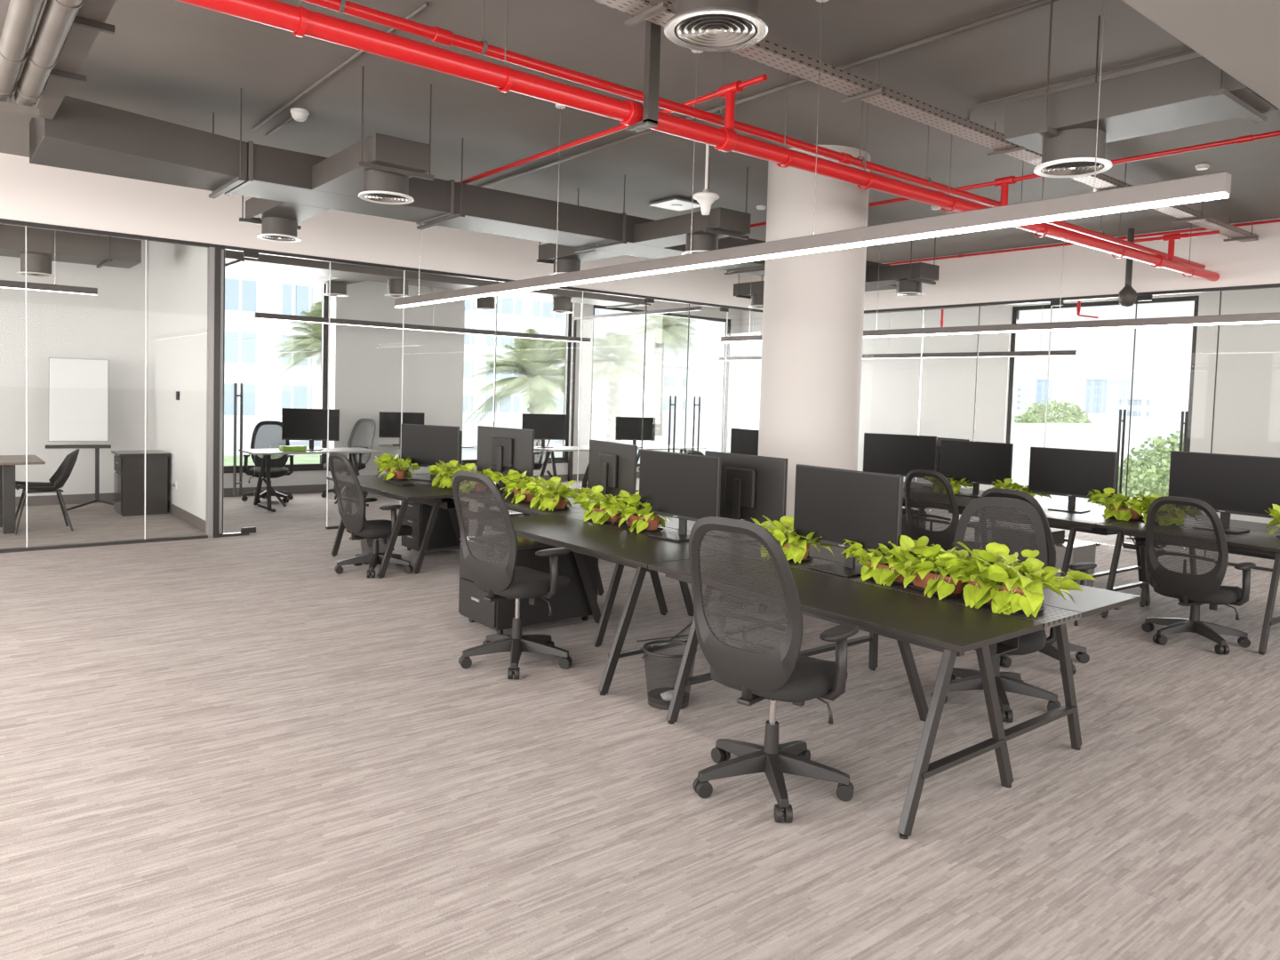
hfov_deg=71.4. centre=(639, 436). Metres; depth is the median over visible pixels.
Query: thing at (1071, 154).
air diffuser
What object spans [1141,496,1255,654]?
office chair
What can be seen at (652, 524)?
pot
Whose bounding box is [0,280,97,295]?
lamp
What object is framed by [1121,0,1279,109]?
ceiling
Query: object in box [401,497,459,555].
base cabinet
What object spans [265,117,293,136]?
conduit
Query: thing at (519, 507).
desk
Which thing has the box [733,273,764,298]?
duct
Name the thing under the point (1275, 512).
pothos
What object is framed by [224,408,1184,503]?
ground
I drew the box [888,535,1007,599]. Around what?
pothos
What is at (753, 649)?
office chair
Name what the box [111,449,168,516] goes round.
base cabinet
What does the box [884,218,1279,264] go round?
pipe
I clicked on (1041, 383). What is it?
building
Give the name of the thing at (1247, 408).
wall
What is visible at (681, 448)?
desk
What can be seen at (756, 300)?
air diffuser
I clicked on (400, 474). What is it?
pot
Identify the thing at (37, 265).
air diffuser
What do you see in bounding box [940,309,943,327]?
pipe
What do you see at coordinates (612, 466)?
monitor
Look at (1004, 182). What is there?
pipe
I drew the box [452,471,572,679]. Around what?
office chair
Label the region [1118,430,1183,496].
tree
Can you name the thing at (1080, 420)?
tree
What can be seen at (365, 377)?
wall
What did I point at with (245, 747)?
floor
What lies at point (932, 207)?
ceiling canopy
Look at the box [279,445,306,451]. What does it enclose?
planter
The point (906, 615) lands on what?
desk
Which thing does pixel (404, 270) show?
glass pane
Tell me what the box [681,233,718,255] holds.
air diffuser
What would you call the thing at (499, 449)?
monitor
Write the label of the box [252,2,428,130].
conduit
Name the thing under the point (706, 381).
building
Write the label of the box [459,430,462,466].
monitor
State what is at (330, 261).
glass pane
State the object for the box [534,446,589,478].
desk
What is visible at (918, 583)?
pot
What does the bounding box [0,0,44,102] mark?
drain pipe
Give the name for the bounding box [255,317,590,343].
diffuser
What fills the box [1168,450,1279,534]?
monitor
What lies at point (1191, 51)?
conduit
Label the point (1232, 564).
trim
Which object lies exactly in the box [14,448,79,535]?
shell chair
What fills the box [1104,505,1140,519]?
pot
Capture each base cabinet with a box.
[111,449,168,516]
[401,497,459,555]
[458,536,598,634]
[901,508,911,538]
[1050,528,1064,544]
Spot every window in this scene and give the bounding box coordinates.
[224,283,328,470]
[461,302,572,463]
[590,304,730,466]
[1006,295,1199,451]
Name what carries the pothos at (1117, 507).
on the desk at (1085, 522)
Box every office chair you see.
[241,420,294,503]
[320,418,375,499]
[328,452,413,577]
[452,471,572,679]
[533,440,550,470]
[581,464,590,493]
[686,449,732,518]
[688,516,859,823]
[904,469,959,551]
[931,496,1061,722]
[980,488,1096,674]
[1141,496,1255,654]
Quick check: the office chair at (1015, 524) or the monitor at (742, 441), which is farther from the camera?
the monitor at (742, 441)
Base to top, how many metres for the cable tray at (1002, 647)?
0.060 m
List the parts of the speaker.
rod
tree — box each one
[256,300,321,389]
[464,328,610,451]
[592,331,668,442]
[618,314,705,435]
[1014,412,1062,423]
[1019,399,1088,423]
[1055,416,1094,423]
[1084,456,1170,502]
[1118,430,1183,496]
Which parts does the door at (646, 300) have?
handle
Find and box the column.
[758,144,870,527]
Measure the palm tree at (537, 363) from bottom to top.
4.213 m
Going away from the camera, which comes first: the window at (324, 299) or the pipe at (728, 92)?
the pipe at (728, 92)
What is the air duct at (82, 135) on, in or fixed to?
hanging from the ceiling at (174, 61)
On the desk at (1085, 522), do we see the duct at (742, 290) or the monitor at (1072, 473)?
the monitor at (1072, 473)
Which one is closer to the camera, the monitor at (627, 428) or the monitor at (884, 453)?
the monitor at (884, 453)
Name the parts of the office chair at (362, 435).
seat, frame, panel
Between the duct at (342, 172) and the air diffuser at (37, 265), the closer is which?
the duct at (342, 172)
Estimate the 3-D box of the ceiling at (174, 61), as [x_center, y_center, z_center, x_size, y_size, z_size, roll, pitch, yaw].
[0.855,-2.288,5.946,17.850,0.150,18.000,-1,4,-39]
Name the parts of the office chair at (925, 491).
panel, seat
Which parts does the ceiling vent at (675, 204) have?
plate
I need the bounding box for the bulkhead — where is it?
[0,152,764,310]
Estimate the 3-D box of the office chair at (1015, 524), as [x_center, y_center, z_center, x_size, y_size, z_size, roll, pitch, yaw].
[1.931,0.894,4.798,0.653,1.070,0.711,3,3,22]
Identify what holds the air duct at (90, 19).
attached to the air duct at (82, 135)
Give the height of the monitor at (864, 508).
0.540 m
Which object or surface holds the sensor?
hanging from the ceiling at (174, 61)
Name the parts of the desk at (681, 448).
leg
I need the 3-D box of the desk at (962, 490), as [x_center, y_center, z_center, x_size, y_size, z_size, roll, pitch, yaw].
[2.715,0.889,9.313,1.603,0.693,1.089,0,3,-36]
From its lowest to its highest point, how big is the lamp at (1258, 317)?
1.221 m
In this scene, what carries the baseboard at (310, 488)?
attached to the wall at (365, 377)
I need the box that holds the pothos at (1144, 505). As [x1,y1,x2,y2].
[1126,493,1163,523]
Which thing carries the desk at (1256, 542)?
on the floor
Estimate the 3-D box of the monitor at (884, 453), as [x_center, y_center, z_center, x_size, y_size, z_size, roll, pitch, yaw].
[2.703,0.258,9.307,0.751,0.567,0.252,3,3,31]
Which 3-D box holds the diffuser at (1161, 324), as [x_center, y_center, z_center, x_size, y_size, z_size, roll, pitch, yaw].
[3.682,-1.055,8.943,0.047,0.012,8.142,-1,4,-39]
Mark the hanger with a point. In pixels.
(4, 107)
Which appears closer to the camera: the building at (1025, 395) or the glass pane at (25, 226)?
the glass pane at (25, 226)
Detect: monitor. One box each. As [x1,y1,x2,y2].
[281,408,339,450]
[378,411,424,445]
[400,424,459,481]
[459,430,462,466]
[476,425,534,490]
[521,413,566,447]
[588,439,637,496]
[615,416,655,447]
[638,449,721,542]
[704,450,788,522]
[730,428,759,455]
[793,464,903,577]
[863,432,936,490]
[936,437,969,471]
[939,439,1013,497]
[1028,446,1117,513]
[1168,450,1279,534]
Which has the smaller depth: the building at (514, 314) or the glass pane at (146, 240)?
the glass pane at (146, 240)
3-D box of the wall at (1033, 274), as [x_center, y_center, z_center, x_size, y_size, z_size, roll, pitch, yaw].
[6.770,-1.836,8.555,0.120,0.650,14.550,-1,4,-39]
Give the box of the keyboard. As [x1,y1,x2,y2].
[384,480,415,486]
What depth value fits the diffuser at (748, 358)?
14.05 m
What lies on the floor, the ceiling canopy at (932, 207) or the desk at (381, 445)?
the desk at (381, 445)
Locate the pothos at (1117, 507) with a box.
[1087,488,1151,520]
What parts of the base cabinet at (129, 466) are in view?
drawer, door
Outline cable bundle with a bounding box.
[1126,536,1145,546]
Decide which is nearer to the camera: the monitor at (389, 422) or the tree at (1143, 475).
the monitor at (389, 422)
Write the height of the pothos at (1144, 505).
0.238 m
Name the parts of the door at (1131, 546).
handle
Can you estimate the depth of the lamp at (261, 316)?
12.37 m
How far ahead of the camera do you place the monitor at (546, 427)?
13.63 m
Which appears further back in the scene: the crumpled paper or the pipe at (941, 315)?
the pipe at (941, 315)
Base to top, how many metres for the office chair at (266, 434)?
1.074 m
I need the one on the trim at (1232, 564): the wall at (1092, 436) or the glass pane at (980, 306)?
the glass pane at (980, 306)
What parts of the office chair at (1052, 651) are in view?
frame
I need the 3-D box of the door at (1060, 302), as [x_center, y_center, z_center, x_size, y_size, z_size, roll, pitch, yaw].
[5.234,-0.190,10.452,0.138,2.850,0.980,-1,4,-39]
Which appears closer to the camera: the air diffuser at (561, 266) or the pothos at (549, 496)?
the pothos at (549, 496)
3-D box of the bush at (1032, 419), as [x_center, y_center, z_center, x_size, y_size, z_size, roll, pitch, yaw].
[18.601,0.122,42.119,3.589,2.549,3.634,-1,4,-39]
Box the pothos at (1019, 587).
[931,541,1097,617]
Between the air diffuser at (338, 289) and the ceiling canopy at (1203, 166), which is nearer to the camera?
the ceiling canopy at (1203, 166)
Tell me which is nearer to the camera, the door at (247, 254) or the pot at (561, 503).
the pot at (561, 503)
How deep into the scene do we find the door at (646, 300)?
12.94 m
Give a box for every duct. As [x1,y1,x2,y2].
[0,224,141,268]
[29,88,896,291]
[35,0,116,119]
[225,249,650,308]
[239,195,331,230]
[312,66,434,197]
[317,275,366,284]
[473,295,515,299]
[536,241,624,264]
[632,157,751,247]
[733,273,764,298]
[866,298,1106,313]
[867,236,939,285]
[1003,0,1278,153]
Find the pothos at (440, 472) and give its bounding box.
[427,459,472,487]
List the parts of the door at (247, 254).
handle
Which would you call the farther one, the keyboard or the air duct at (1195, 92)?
the keyboard
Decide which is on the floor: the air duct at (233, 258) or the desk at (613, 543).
the desk at (613, 543)
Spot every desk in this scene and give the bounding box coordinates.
[238,447,379,511]
[326,472,530,578]
[378,444,473,471]
[502,492,604,595]
[511,512,695,695]
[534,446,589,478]
[635,445,708,492]
[648,544,1141,839]
[902,481,984,508]
[903,492,1143,588]
[1095,518,1279,655]
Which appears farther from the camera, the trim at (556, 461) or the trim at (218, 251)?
the trim at (556, 461)
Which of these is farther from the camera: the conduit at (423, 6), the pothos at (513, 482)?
the pothos at (513, 482)
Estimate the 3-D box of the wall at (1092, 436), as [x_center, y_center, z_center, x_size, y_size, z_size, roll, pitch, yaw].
[15.543,0.256,32.499,10.000,1.500,0.400,-1,4,-39]
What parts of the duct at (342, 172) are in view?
duct casing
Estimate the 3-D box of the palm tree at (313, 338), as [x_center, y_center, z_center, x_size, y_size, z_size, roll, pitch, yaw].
[-9.757,-1.945,28.367,4.565,4.794,4.184,2,3,5]
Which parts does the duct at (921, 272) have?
duct casing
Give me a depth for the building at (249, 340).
57.55 m
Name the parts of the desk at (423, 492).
leg, under rail, leg, leg, leg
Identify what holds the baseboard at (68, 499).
attached to the wall at (365, 377)
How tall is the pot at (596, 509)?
0.084 m
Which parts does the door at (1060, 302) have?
handle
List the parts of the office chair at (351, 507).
panel, frame, seat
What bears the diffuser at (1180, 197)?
attached to the lamp at (1213, 186)
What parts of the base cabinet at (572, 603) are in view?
drawer, handle, drawer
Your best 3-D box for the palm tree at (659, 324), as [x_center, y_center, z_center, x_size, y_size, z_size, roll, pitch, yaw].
[0.734,-3.695,45.919,5.298,7.224,4.614,1,3,-17]
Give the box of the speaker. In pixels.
[1118,228,1136,306]
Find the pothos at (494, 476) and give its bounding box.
[448,463,500,483]
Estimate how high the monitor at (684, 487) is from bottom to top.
0.540 m
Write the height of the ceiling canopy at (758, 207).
0.030 m
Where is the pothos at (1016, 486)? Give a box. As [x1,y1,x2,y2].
[992,478,1051,498]
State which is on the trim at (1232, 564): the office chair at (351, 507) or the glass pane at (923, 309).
the glass pane at (923, 309)
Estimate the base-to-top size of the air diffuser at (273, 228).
0.155 m
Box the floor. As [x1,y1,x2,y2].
[0,478,1279,959]
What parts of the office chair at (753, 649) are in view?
panel, frame, seat, lever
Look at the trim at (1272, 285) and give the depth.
10.46 m
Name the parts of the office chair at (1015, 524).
panel, frame, seat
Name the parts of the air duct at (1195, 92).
duct casing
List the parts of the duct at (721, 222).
duct casing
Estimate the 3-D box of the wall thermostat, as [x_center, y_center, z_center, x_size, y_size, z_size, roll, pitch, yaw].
[-5.380,-0.480,10.369,0.022,0.100,0.100,-1,4,-39]
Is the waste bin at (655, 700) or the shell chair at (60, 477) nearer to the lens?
the waste bin at (655, 700)
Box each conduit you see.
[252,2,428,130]
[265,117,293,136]
[478,0,1059,187]
[966,48,1196,119]
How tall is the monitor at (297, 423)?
0.540 m
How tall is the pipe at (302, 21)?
0.604 m
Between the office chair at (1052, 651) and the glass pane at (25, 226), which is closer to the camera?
the office chair at (1052, 651)
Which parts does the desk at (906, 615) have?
leg, under rail, leg, leg, leg, leg, leg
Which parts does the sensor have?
rod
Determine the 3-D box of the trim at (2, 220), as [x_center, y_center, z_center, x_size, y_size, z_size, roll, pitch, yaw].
[-3.699,-1.935,9.500,15.050,0.040,0.060,-1,4,-39]
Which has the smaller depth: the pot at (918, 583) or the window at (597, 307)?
the pot at (918, 583)
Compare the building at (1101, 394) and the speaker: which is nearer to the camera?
the speaker
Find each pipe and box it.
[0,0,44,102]
[14,0,84,107]
[176,0,1219,281]
[301,0,1205,268]
[458,73,767,183]
[750,130,1279,227]
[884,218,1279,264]
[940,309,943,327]
[1076,300,1098,318]
[1133,230,1219,259]
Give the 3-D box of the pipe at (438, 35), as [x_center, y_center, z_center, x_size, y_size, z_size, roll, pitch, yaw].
[1.623,-1.963,5.915,11.200,0.451,0.064,-1,4,-39]
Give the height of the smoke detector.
0.070 m
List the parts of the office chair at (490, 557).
panel, frame, seat, lever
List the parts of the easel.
board frame, leg, post, leg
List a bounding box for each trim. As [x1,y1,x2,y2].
[0,218,762,312]
[0,512,524,552]
[205,246,215,537]
[212,247,221,537]
[224,460,567,473]
[568,306,702,481]
[864,283,1279,313]
[1064,537,1272,571]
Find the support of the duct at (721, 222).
hanging from the ceiling at (174, 61)
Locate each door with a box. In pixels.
[222,248,258,534]
[640,298,676,452]
[684,304,728,453]
[1050,296,1137,546]
[1123,290,1221,549]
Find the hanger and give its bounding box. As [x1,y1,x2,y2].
[0,31,39,118]
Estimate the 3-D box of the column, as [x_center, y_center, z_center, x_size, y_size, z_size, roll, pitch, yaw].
[1.399,-0.485,7.318,0.810,3.550,0.810,-1,4,-39]
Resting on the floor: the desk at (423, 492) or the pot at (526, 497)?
the desk at (423, 492)
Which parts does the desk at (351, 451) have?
leg, leg, leg, leg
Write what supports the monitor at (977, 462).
on the desk at (1085, 522)
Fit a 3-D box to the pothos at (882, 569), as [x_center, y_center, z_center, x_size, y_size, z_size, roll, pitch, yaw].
[1.266,0.628,4.524,0.378,0.228,0.514,-1,4,-39]
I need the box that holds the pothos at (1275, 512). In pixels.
[1264,504,1279,537]
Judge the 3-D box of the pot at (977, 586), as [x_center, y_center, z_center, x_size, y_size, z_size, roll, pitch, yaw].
[1.645,0.706,4.044,0.152,0.094,0.316,-1,4,-43]
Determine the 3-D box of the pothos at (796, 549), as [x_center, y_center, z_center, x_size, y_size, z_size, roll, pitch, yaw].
[0.832,0.581,5.109,0.412,0.238,0.636,0,3,-27]
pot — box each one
[385,468,406,479]
[512,489,535,501]
[540,496,567,508]
[592,506,622,521]
[627,514,660,529]
[780,543,810,559]
[865,560,911,582]
[911,569,964,594]
[967,581,1031,603]
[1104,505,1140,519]
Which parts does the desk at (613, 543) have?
under rail, leg, leg, leg, leg, leg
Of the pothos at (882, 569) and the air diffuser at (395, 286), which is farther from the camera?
the air diffuser at (395, 286)
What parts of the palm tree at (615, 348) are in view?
crown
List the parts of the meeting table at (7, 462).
leg, leg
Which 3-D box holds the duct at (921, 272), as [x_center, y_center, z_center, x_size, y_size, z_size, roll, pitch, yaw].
[3.007,-2.048,10.160,0.500,0.605,0.698,-1,4,-39]
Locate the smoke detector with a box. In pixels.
[290,107,309,121]
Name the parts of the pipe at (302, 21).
hanger rod, hanger rod, hanger rod, hanger rod, hanger rod, hanger rod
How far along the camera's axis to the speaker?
9.62 m
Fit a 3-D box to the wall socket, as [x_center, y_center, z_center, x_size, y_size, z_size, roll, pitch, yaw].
[-5.483,0.568,10.490,0.046,0.090,0.090,-1,4,-39]
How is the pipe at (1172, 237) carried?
on the pipe at (302, 21)
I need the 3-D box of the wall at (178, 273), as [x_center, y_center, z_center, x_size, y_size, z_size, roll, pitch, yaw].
[-5.373,-0.839,10.458,0.100,3.550,3.330,-1,4,-39]
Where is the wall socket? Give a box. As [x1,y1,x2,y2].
[171,480,176,489]
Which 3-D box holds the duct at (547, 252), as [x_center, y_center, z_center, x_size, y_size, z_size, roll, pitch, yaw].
[-0.601,-2.107,9.132,0.500,0.605,1.048,-1,4,-39]
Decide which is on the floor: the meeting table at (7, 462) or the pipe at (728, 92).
the meeting table at (7, 462)
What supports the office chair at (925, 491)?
on the floor
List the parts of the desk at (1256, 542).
leg, leg, leg, under rail, leg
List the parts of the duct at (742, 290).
duct casing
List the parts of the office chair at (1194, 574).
panel, frame, seat, lever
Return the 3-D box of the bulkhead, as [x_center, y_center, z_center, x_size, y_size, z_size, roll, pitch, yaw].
[-3.696,-2.235,9.493,15.250,0.570,0.120,-1,4,-39]
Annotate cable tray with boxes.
[592,0,1258,241]
[974,636,1018,655]
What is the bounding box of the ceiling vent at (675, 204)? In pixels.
[648,197,700,211]
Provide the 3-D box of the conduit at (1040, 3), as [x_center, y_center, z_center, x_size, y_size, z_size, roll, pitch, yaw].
[0.016,-2.251,6.623,0.032,0.032,7.100,-1,4,-39]
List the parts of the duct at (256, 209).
duct casing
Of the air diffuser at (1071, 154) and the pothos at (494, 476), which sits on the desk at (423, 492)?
the pothos at (494, 476)
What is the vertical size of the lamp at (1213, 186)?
1.231 m
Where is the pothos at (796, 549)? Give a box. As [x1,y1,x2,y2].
[750,515,834,563]
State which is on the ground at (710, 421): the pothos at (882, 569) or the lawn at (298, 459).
the lawn at (298, 459)
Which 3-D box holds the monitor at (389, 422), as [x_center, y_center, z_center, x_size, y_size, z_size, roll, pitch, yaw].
[-3.510,-0.119,13.138,0.644,0.486,0.216,1,3,-19]
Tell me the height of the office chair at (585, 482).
1.034 m
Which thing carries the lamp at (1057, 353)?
hanging from the ceiling at (174, 61)
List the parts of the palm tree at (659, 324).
crown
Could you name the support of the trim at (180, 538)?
attached to the wall at (178, 273)
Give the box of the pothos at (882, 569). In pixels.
[840,539,924,585]
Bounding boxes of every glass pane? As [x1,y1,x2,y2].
[24,225,27,547]
[144,240,146,539]
[326,261,330,526]
[400,270,405,504]
[493,280,497,426]
[576,291,583,487]
[721,312,727,452]
[917,309,924,435]
[970,305,980,487]
[1040,305,1052,496]
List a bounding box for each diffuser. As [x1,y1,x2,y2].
[0,287,96,295]
[16,253,55,277]
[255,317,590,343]
[256,216,301,242]
[323,281,349,296]
[358,169,414,204]
[384,279,410,297]
[394,192,1228,308]
[474,296,495,311]
[550,258,580,275]
[550,297,573,313]
[664,0,767,51]
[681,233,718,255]
[720,320,1279,343]
[723,355,1065,360]
[748,295,763,308]
[893,280,925,296]
[1033,128,1112,177]
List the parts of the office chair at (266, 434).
seat, panel, frame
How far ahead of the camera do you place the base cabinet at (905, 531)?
8.82 m
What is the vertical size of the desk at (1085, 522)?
0.693 m
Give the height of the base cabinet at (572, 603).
0.581 m
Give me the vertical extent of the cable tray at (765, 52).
0.227 m
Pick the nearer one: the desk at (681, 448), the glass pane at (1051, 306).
the glass pane at (1051, 306)
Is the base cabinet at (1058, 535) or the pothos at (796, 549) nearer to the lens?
the pothos at (796, 549)
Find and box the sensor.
[693,144,719,215]
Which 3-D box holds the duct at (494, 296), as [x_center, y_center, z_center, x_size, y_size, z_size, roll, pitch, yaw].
[-2.227,-2.217,13.675,0.360,0.140,1.048,-1,4,-39]
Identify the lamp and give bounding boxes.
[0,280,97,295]
[254,283,590,343]
[394,0,1231,308]
[719,303,1077,360]
[720,220,1279,343]
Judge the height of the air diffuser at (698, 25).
0.272 m
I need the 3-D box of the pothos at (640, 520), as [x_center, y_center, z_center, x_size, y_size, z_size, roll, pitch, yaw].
[0.033,0.503,5.988,0.394,0.263,0.656,-1,4,-39]
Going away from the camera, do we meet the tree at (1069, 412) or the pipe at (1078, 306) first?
the pipe at (1078, 306)
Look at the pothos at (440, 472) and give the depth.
8.18 m
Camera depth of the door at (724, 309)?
13.25 m
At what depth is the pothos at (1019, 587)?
3.95 m
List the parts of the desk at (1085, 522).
under rail, leg, leg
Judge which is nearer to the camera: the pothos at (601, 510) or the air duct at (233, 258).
the pothos at (601, 510)
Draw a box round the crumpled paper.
[660,690,673,700]
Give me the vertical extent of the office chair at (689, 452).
1.034 m
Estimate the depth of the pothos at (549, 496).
6.84 m
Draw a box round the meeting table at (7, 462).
[0,455,45,534]
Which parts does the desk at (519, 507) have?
under rail, leg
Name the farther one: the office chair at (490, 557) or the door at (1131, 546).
the door at (1131, 546)
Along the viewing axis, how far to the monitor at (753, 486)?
5.62 m
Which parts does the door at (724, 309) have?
handle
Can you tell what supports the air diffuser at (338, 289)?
attached to the duct at (321, 279)
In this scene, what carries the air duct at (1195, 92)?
hanging from the ceiling at (174, 61)
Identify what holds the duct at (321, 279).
attached to the air duct at (233, 258)
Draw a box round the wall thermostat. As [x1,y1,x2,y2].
[176,391,179,399]
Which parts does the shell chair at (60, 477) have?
leg, leg, seat plate, leg, leg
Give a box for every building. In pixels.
[224,265,321,415]
[463,296,599,413]
[596,360,723,411]
[1014,384,1036,409]
[1035,378,1055,410]
[1084,377,1130,413]
[1118,396,1184,417]
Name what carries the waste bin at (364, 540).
on the floor
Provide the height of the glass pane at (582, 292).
2.920 m
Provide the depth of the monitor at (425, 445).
8.76 m
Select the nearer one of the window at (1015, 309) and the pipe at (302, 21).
the pipe at (302, 21)
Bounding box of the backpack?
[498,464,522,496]
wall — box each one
[0,223,741,496]
[148,240,225,533]
[737,288,1279,525]
[864,217,1279,310]
[1012,423,1132,468]
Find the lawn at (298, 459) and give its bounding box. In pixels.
[224,454,319,465]
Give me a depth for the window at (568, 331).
15.99 m
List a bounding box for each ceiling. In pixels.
[0,0,1279,263]
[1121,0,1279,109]
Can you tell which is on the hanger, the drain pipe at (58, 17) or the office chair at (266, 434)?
the drain pipe at (58, 17)
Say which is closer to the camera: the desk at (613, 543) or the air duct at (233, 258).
the desk at (613, 543)
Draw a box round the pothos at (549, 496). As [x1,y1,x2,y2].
[525,476,586,511]
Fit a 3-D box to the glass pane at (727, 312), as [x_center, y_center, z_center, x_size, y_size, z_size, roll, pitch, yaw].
[1.672,-0.511,13.962,0.994,2.920,0.016,-1,4,-39]
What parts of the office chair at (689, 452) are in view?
frame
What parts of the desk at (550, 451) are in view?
leg, leg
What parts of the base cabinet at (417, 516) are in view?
drawer, drawer, drawer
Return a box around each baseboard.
[15,492,113,506]
[167,501,205,532]
[224,471,639,496]
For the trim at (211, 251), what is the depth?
9.05 m
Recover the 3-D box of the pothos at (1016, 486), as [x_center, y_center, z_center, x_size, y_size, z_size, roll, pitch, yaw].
[3.540,0.513,8.323,0.378,0.228,0.514,-1,4,-39]
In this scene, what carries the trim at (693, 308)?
attached to the wall at (365, 377)
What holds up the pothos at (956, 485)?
on the desk at (962, 490)
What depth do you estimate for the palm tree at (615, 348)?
33.65 m
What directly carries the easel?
on the floor
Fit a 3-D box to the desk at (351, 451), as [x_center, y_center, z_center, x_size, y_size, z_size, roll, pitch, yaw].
[-4.324,0.540,11.687,1.600,0.740,0.700,-1,4,-39]
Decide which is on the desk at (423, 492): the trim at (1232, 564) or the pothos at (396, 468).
the pothos at (396, 468)
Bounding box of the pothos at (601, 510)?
[571,485,630,524]
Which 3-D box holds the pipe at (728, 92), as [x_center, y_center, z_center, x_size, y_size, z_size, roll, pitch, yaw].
[-0.530,-1.888,6.109,0.060,0.248,3.750,-1,4,-39]
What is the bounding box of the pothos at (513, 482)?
[497,469,553,503]
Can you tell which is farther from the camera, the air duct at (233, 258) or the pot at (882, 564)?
the air duct at (233, 258)
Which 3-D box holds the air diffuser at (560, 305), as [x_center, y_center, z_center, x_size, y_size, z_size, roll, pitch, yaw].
[-1.176,-1.978,13.415,0.340,0.207,0.340,-1,4,-39]
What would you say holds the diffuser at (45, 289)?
attached to the lamp at (4, 284)
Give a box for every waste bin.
[360,538,389,564]
[642,640,696,710]
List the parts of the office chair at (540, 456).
seat, panel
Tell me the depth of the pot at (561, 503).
6.83 m
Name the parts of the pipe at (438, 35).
hanger rod, hanger rod, hanger rod, hanger rod, hanger rod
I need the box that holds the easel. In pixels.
[45,357,113,511]
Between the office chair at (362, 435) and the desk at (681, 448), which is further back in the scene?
the desk at (681, 448)
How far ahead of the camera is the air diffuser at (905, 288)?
10.04 m
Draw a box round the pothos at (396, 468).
[373,453,420,479]
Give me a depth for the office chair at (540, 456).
14.32 m
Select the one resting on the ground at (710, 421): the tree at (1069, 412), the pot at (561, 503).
the tree at (1069, 412)
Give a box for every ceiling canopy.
[756,205,766,209]
[930,205,940,209]
[1194,163,1209,170]
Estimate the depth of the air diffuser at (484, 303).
13.78 m
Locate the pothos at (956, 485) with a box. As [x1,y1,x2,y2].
[946,475,973,494]
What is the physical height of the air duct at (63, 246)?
0.712 m
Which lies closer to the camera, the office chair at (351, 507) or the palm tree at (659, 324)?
the office chair at (351, 507)
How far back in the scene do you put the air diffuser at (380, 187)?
5.69 m
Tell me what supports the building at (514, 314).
on the ground at (710, 421)
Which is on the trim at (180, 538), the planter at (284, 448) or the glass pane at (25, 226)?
the glass pane at (25, 226)
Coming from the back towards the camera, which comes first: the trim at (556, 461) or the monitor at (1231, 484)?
the trim at (556, 461)
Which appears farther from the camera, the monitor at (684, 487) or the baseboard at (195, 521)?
the baseboard at (195, 521)
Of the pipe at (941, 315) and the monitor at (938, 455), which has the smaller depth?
the monitor at (938, 455)
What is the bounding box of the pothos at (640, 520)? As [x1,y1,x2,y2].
[608,489,679,533]
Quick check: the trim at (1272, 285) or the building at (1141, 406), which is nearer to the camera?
the trim at (1272, 285)

